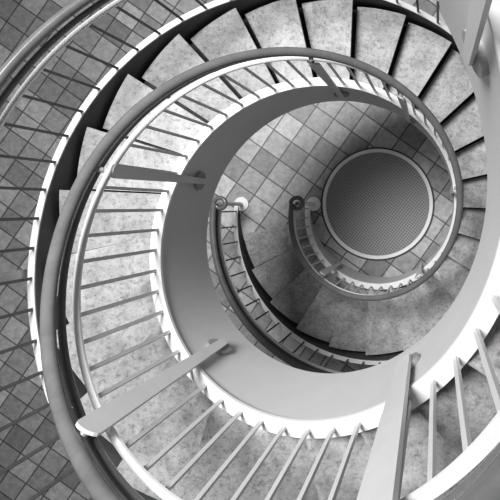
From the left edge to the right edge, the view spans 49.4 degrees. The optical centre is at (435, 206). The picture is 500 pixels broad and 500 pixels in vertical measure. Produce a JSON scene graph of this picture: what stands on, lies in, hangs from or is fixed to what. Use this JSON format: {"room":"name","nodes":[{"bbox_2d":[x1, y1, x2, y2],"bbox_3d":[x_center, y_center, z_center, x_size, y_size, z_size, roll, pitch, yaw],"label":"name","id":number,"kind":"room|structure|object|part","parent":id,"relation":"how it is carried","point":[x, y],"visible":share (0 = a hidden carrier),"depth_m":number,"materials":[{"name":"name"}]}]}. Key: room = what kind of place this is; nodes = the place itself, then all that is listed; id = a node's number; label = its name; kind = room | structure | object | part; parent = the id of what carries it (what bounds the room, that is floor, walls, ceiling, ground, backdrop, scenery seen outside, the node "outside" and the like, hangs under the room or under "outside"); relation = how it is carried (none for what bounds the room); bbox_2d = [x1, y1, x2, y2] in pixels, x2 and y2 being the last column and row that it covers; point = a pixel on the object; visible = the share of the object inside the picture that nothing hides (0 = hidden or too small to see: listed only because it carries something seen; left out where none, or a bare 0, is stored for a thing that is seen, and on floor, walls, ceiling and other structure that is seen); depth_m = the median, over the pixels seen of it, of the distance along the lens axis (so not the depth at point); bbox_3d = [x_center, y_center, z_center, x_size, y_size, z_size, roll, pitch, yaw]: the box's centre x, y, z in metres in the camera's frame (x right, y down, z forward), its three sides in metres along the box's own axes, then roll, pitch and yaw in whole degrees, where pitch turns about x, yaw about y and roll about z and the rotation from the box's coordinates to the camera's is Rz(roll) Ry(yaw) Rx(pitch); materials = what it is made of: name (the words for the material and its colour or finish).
{"room":"spiral staircase","nodes":[
{"label":"spiral staircase","id":0,"kind":"room"},
{"bbox_2d":[0,0,452,499],"bbox_3d":[-3.037,-0.056,9.100,22.000,0.200,20.000,0,90,0],"label":"floor","id":1,"kind":"structure","parent":0,"point":[295,153],"depth_m":9.00,"materials":[{"name":"tile"}]},
{"bbox_2d":[27,0,499,499],"bbox_3d":[-1.172,0.036,5.087,5.097,7.827,4.994,0,90,0],"label":"spiral staircase","id":2,"kind":"structure","parent":1,"relation":"on","point":[436,320],"depth_m":4.29,"materials":[{"name":"stone"}]},
{"bbox_2d":[0,0,439,499],"bbox_3d":[-1.176,0.039,4.629,5.146,8.740,5.047,0,90,0],"label":"balustrade","id":3,"kind":"object","parent":2,"relation":"attached to","point":[36,38],"visible":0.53,"depth_m":3.98,"materials":[{"name":"grey metal"}]},
{"bbox_3d":[-3.595,-0.056,8.550,0.260,0.899,0.260,0,90,0],"label":"newel post","id":4,"kind":"part","parent":3,"relation":"part of","materials":[{"name":"white metal"}]},
{"bbox_2d":[40,0,499,499],"bbox_3d":[-1.043,-0.056,4.543,2.717,8.912,2.703,0,90,0],"label":"balustrade","id":5,"kind":"object","parent":2,"relation":"attached to","point":[383,475],"visible":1,"depth_m":2.69,"materials":[{"name":"grey metal"}]},
{"bbox_3d":[-2.262,-0.056,8.460,0.260,1.079,0.260,0,90,0],"label":"newel post","id":6,"kind":"part","parent":5,"relation":"part of","materials":[{"name":"grey metal"}]},
{"bbox_2d":[321,147,434,260],"bbox_3d":[-1.077,-0.056,8.991,2.100,0.017,2.100,0,90,0],"label":"floor mat","id":7,"kind":"object","parent":1,"relation":"on","point":[379,204],"visible":1,"depth_m":8.99,"materials":[{"name":"grey fabric"}]}
]}

